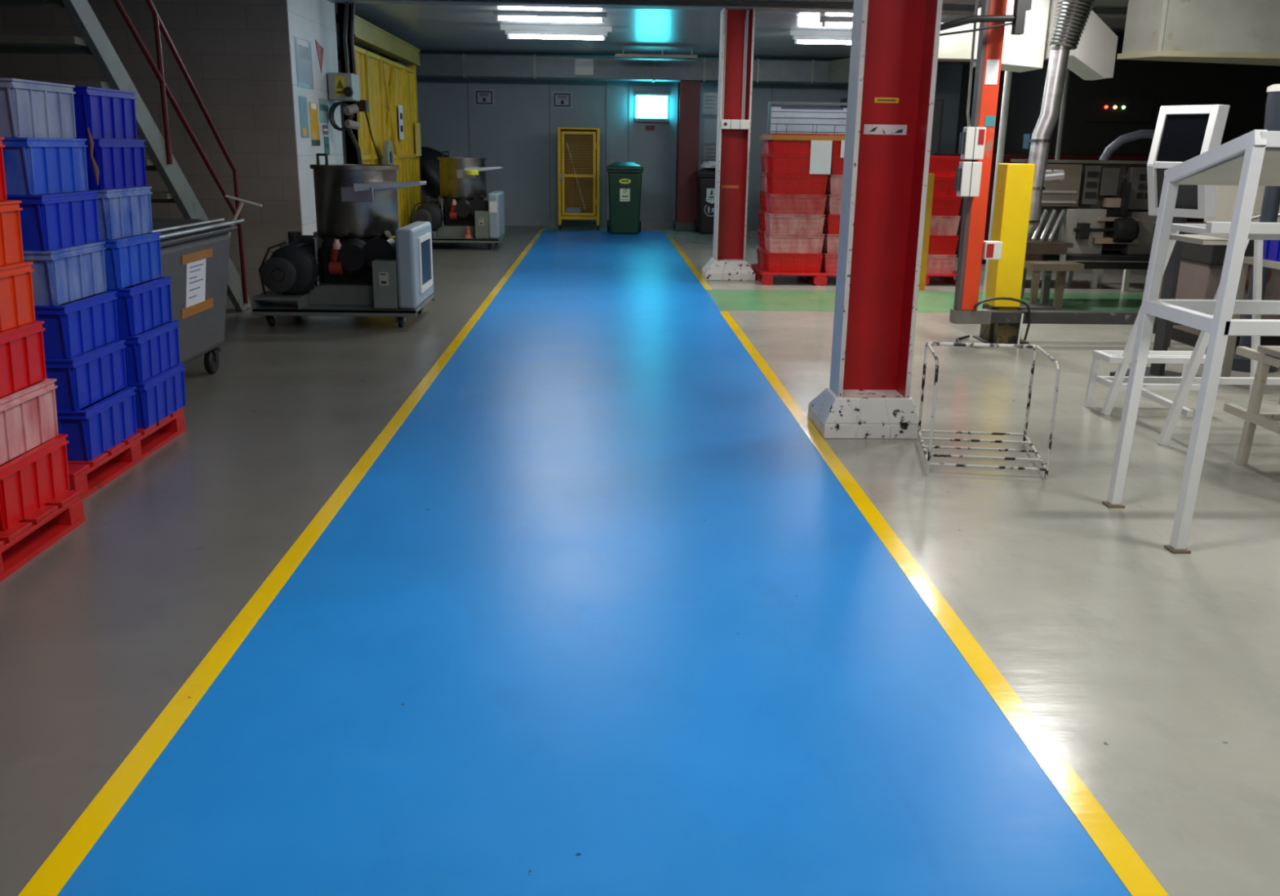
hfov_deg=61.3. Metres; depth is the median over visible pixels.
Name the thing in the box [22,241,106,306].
plastic crate
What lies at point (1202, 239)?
shelf
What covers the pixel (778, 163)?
plastic crate
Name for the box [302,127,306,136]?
print
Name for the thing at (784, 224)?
plastic crate
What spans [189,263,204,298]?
print
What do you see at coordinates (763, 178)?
plastic crate
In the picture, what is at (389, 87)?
door
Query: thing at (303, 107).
notice
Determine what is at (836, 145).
plastic crate
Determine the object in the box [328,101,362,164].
cable coil
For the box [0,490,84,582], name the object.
pallet
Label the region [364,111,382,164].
cable
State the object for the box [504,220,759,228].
baseboard
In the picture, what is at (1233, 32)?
ventilation hood
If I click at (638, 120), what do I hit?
tray
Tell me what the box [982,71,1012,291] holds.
pole
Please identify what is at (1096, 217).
machine
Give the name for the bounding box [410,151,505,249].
mixer
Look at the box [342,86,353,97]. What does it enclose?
switch
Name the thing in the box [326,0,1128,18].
beam
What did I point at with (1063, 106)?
pipe
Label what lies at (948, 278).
pallet
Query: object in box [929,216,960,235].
plastic crate
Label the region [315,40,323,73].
sign
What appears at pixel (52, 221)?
plastic crate
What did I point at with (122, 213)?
plastic crate
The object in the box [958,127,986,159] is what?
enclosure
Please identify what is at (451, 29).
ceiling
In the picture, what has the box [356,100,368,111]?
box
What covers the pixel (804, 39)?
ceiling light
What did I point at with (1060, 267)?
stand
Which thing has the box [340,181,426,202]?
shelf
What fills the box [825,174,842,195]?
plastic crate
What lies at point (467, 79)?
trim
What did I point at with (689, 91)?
column
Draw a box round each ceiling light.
[493,10,606,22]
[505,30,607,40]
[792,35,851,44]
[819,17,853,26]
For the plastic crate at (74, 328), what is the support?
on the plastic crate at (83, 380)
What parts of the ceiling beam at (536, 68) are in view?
access panel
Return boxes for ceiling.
[334,0,1128,74]
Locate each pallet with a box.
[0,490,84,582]
[67,407,186,500]
[751,263,836,285]
[924,270,956,286]
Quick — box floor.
[0,226,1279,895]
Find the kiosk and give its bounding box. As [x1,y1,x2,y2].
[1109,104,1230,383]
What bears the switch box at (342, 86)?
attached to the wall pier
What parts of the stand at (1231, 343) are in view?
leg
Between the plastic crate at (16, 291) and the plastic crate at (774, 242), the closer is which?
the plastic crate at (16, 291)
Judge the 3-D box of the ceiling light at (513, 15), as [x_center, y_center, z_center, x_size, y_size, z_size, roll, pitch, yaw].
[-1.023,-4.912,12.308,1.290,0.100,0.090,0,16,-2]
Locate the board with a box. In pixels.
[767,101,847,134]
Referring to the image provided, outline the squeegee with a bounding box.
[225,195,262,237]
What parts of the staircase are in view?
rail post, rail, handrail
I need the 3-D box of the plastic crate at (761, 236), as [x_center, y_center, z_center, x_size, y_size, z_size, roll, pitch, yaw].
[1.601,-2.299,11.858,0.582,0.200,0.412,0,16,-1]
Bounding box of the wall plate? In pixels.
[645,125,654,130]
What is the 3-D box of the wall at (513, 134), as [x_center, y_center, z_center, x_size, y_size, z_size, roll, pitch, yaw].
[1.932,-5.613,20.104,19.200,2.830,2.400,0,16,-2]
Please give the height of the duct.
0.850 m
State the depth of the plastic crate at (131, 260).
4.74 m
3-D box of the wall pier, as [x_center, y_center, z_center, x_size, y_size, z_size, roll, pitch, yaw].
[-3.234,-3.075,10.671,0.165,2.830,1.795,0,16,-2]
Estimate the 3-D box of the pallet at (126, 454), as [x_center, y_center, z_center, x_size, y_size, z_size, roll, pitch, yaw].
[-2.784,0.004,4.664,1.200,0.120,1.120,0,16,-2]
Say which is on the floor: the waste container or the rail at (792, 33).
the waste container
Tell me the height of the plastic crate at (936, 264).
0.200 m
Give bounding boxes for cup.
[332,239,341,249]
[451,199,456,205]
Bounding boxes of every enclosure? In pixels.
[954,161,982,196]
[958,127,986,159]
[982,240,1002,259]
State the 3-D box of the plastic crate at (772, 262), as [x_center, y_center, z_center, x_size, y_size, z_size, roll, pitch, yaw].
[1.613,-1.982,11.466,0.582,0.200,0.412,0,16,-2]
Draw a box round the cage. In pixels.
[557,127,599,230]
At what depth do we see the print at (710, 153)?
18.96 m
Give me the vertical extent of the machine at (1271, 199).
1.795 m
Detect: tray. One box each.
[614,47,697,61]
[637,119,665,121]
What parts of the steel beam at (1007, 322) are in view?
leg, leg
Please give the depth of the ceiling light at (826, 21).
12.39 m
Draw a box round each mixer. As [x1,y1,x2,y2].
[251,153,435,327]
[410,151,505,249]
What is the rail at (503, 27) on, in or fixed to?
attached to the ceiling
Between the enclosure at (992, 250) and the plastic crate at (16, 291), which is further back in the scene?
the enclosure at (992, 250)
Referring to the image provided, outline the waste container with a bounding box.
[151,217,244,373]
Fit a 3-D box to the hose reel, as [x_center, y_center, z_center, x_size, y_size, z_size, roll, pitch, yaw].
[-3.067,-3.548,13.190,0.070,0.400,0.397,0,16,-2]
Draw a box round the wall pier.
[286,0,343,235]
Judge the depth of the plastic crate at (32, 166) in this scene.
4.09 m
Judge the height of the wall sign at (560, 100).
0.260 m
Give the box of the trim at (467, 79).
[466,79,773,222]
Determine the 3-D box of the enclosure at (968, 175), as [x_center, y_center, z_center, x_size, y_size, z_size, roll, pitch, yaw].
[2.278,-1.867,7.504,0.155,0.235,0.090,0,16,-2]
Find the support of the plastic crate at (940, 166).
on the plastic crate at (944, 186)
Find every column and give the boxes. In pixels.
[673,80,700,231]
[702,8,755,280]
[807,0,942,439]
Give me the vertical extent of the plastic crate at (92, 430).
0.206 m
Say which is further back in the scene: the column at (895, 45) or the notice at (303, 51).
the notice at (303, 51)
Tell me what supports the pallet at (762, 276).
on the floor
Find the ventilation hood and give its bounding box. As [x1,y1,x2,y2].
[1116,0,1279,66]
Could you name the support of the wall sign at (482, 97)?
attached to the wall at (513, 134)
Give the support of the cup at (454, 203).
on the mixer at (461, 213)
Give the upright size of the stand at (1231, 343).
1.021 m
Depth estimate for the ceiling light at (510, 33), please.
13.64 m
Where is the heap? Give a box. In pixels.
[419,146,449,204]
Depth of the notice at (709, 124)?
18.85 m
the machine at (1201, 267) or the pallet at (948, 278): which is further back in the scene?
the pallet at (948, 278)
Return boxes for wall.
[0,0,302,292]
[340,64,974,223]
[933,53,1279,264]
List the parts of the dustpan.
handle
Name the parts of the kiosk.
control panel, kiosk frame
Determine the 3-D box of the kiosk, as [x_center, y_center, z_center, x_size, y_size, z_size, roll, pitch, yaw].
[3.256,-1.222,6.569,0.380,1.640,0.400,-10,19,-33]
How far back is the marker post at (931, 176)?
10.86 m
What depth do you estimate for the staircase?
7.10 m
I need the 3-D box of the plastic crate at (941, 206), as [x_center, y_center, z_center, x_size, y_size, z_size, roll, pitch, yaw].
[3.036,-2.559,11.380,0.582,0.200,0.412,0,16,-2]
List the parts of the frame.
rail, leg, rail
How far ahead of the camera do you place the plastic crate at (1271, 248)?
6.28 m
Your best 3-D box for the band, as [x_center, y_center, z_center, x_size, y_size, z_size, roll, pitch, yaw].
[1.919,-3.252,11.346,1.210,0.050,0.890,0,16,-2]
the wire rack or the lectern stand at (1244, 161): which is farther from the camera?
the wire rack
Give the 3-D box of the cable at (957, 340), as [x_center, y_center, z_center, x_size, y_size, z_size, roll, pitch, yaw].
[2.425,-0.789,7.970,0.215,0.030,0.399,0,16,-2]
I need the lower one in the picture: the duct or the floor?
the floor
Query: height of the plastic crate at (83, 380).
0.206 m
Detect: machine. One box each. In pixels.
[1010,129,1156,304]
[1149,185,1279,349]
[1222,84,1279,373]
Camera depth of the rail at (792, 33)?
13.73 m
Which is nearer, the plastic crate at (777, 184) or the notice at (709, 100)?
the plastic crate at (777, 184)
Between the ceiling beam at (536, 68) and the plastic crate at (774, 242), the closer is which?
the plastic crate at (774, 242)
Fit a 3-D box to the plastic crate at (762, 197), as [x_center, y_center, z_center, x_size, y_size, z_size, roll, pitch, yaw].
[1.609,-2.683,11.748,0.582,0.200,0.412,0,16,-2]
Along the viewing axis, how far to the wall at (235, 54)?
9.66 m
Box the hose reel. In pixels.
[382,140,394,164]
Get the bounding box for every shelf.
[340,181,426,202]
[457,167,504,178]
[1168,234,1228,244]
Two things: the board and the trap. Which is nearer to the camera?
the board
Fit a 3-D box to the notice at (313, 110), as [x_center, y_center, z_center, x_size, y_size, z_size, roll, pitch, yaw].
[-3.140,-3.124,10.424,0.006,0.400,0.310,0,16,-2]
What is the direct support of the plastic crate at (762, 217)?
on the plastic crate at (761, 236)
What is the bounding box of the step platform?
[1083,222,1279,445]
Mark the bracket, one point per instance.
(1017, 20)
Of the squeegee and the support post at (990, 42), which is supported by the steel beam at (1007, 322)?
the support post at (990, 42)
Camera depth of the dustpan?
18.40 m
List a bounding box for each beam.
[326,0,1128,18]
[337,52,849,85]
[949,308,1181,346]
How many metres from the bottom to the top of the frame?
0.541 m
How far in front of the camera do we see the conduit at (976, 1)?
7.36 m
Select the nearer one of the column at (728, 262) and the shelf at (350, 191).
the shelf at (350, 191)
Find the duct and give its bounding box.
[937,0,1118,80]
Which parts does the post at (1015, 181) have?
foot plate, post, white rod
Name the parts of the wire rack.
rail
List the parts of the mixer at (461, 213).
motor, motor, support post, lid handle, tank, plate, panel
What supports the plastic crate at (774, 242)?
on the plastic crate at (772, 262)
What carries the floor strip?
on the floor
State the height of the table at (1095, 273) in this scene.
0.340 m
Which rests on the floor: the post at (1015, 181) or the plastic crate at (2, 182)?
the post at (1015, 181)
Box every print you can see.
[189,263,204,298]
[297,57,311,84]
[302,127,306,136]
[311,139,320,146]
[320,104,328,111]
[380,273,386,284]
[705,96,715,108]
[706,149,715,160]
[877,99,895,101]
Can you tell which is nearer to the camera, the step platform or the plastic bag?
the step platform
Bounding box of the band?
[759,134,844,141]
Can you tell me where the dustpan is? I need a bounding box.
[565,160,580,216]
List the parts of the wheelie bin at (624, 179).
lid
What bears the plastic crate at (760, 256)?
on the pallet at (762, 276)
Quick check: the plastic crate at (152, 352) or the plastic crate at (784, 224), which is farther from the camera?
the plastic crate at (784, 224)
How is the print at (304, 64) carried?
attached to the notice at (303, 51)
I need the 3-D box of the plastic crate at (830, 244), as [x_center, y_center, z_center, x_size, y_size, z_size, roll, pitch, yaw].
[2.224,-2.171,11.432,0.582,0.200,0.412,0,16,-2]
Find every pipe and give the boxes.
[1027,0,1095,235]
[1054,68,1070,159]
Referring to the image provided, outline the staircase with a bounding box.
[0,0,251,311]
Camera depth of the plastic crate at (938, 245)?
11.32 m
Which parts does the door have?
post, gate panel, panel frame, shaft frame, gate panel, panel frame, gate panel, panel frame, gate panel, panel frame, gate panel, panel frame, post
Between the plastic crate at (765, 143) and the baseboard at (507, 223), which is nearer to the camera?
the plastic crate at (765, 143)
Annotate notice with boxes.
[293,36,313,89]
[297,95,309,137]
[308,102,320,146]
[318,97,328,123]
[322,124,328,134]
[323,136,329,155]
[702,92,718,114]
[703,118,716,143]
[703,145,715,162]
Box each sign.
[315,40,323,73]
[474,89,494,105]
[552,92,572,107]
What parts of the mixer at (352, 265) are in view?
motor, motor, support post, lid handle, tank, panel, screen frame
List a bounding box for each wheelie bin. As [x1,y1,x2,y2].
[606,162,644,234]
[694,168,715,234]
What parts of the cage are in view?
door, panel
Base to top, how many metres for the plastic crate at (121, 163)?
0.206 m
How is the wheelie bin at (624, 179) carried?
on the floor
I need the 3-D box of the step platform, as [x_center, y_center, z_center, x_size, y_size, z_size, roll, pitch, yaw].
[2.992,-0.625,5.484,0.985,1.069,0.885,0,16,-2]
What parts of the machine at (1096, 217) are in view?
leg, blue motor, cylinder rod, leg, cylinder rod, cylinder rod, hand rail, post, plate, plate, bed rail, plate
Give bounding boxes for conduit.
[342,1,356,74]
[966,0,978,127]
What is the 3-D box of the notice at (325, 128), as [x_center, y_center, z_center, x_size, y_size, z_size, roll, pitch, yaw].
[-3.153,-3.189,10.826,0.006,0.090,0.200,0,16,-2]
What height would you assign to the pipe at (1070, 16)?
2.170 m
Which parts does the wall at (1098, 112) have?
lamp panel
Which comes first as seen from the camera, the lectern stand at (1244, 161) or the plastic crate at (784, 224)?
the lectern stand at (1244, 161)
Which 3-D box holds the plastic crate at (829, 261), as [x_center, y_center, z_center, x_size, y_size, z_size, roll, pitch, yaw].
[2.215,-1.978,11.486,0.582,0.200,0.412,0,16,-2]
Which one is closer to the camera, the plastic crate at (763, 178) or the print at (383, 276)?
the print at (383, 276)
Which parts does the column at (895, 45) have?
torn plate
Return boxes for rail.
[500,24,611,32]
[789,30,852,36]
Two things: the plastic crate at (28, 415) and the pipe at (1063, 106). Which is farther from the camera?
the pipe at (1063, 106)
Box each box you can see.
[327,72,359,101]
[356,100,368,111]
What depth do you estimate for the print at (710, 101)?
18.73 m
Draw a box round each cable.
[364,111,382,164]
[955,334,990,347]
[973,297,1031,340]
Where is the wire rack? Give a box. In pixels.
[916,342,1059,479]
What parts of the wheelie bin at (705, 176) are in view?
lid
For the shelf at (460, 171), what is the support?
attached to the mixer at (461, 213)
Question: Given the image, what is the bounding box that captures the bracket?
[939,0,1031,35]
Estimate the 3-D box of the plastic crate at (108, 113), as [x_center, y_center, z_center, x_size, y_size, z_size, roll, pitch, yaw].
[-2.562,-1.439,4.643,0.606,0.206,0.466,0,16,-1]
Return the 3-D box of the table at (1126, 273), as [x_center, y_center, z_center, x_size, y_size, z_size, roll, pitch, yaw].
[5.515,-1.887,11.445,1.100,0.380,0.700,0,16,-2]
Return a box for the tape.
[87,127,99,185]
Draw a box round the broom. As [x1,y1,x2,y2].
[567,143,590,216]
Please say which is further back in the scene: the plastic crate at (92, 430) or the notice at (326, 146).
the notice at (326, 146)
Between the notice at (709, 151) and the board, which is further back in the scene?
the notice at (709, 151)
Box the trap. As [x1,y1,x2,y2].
[634,93,669,122]
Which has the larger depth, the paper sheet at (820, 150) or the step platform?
the paper sheet at (820, 150)
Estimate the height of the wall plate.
0.080 m
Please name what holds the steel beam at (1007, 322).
on the floor
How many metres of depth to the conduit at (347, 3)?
10.98 m
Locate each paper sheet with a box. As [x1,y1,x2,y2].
[809,140,832,174]
[840,140,844,157]
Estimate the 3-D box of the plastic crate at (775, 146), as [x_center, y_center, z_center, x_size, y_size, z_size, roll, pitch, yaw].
[1.628,-3.138,11.142,0.582,0.200,0.412,0,16,-2]
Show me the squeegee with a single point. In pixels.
(241, 204)
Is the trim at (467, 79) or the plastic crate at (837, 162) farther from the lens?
the trim at (467, 79)
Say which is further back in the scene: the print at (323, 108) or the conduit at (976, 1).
the print at (323, 108)
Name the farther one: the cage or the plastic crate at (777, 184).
the cage
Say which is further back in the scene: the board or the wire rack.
the board
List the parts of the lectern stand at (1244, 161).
foot plate, leg, foot plate, frame, leg, frame, sloping panel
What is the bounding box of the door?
[335,3,421,237]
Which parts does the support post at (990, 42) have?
plate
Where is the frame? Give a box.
[1223,346,1279,465]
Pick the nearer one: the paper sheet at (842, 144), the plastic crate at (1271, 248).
the plastic crate at (1271, 248)
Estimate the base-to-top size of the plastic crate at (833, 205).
0.200 m
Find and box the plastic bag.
[700,160,715,168]
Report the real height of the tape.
0.231 m
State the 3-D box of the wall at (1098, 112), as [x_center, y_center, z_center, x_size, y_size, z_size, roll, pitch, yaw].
[6.473,-3.822,14.414,4.500,2.550,2.210,0,16,-2]
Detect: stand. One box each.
[1019,260,1084,310]
[1102,129,1279,554]
[1221,256,1279,404]
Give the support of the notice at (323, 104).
attached to the wall pier
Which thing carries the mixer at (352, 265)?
on the floor
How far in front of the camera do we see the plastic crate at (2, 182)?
3.63 m
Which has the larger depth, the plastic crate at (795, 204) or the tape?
the plastic crate at (795, 204)
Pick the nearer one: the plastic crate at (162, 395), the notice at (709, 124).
the plastic crate at (162, 395)
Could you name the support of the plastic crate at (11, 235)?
on the plastic crate at (16, 291)
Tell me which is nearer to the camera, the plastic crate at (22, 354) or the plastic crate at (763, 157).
the plastic crate at (22, 354)
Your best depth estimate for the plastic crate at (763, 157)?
11.58 m
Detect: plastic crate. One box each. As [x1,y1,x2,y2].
[0,78,76,138]
[0,137,6,200]
[0,200,23,266]
[0,262,35,331]
[0,320,46,398]
[0,378,58,465]
[0,434,70,530]
[1,137,88,195]
[5,191,99,251]
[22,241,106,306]
[34,290,118,359]
[44,339,126,410]
[50,86,137,139]
[56,386,137,461]
[84,138,146,190]
[87,186,152,239]
[97,232,161,288]
[106,276,172,336]
[118,320,179,382]
[126,363,186,428]
[756,246,764,267]
[757,227,765,248]
[758,209,767,230]
[759,191,766,211]
[760,153,768,173]
[760,172,767,192]
[761,133,768,153]
[762,249,823,273]
[763,231,825,253]
[764,192,827,214]
[764,212,826,234]
[765,173,828,195]
[766,153,817,174]
[767,133,830,154]
[820,251,837,273]
[822,213,839,234]
[822,231,839,253]
[824,193,841,214]
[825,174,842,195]
[829,133,845,155]
[830,154,844,174]
[926,254,957,274]
[928,155,965,176]
[928,235,959,254]
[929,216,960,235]
[931,195,962,216]
[933,176,956,196]
[1262,240,1279,262]
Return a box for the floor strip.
[705,289,1143,312]
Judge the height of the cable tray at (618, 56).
0.170 m
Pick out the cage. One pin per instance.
(584, 144)
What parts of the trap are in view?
glow panel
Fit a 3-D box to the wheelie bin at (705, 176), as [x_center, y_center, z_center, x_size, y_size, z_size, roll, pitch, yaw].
[1.227,-4.119,17.989,0.593,1.060,0.681,0,16,-2]
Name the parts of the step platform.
leg, frame, leg, rail, leg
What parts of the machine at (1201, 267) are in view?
chrome rail, ring handle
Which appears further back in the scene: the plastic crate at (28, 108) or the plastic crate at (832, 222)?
the plastic crate at (832, 222)
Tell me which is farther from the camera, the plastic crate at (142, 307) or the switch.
the switch
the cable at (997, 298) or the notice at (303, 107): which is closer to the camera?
the cable at (997, 298)
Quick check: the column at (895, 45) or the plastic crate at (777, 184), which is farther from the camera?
the plastic crate at (777, 184)
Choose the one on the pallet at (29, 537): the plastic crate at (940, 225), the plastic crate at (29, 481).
the plastic crate at (29, 481)
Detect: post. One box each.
[918,173,934,290]
[953,0,1007,311]
[972,163,1035,344]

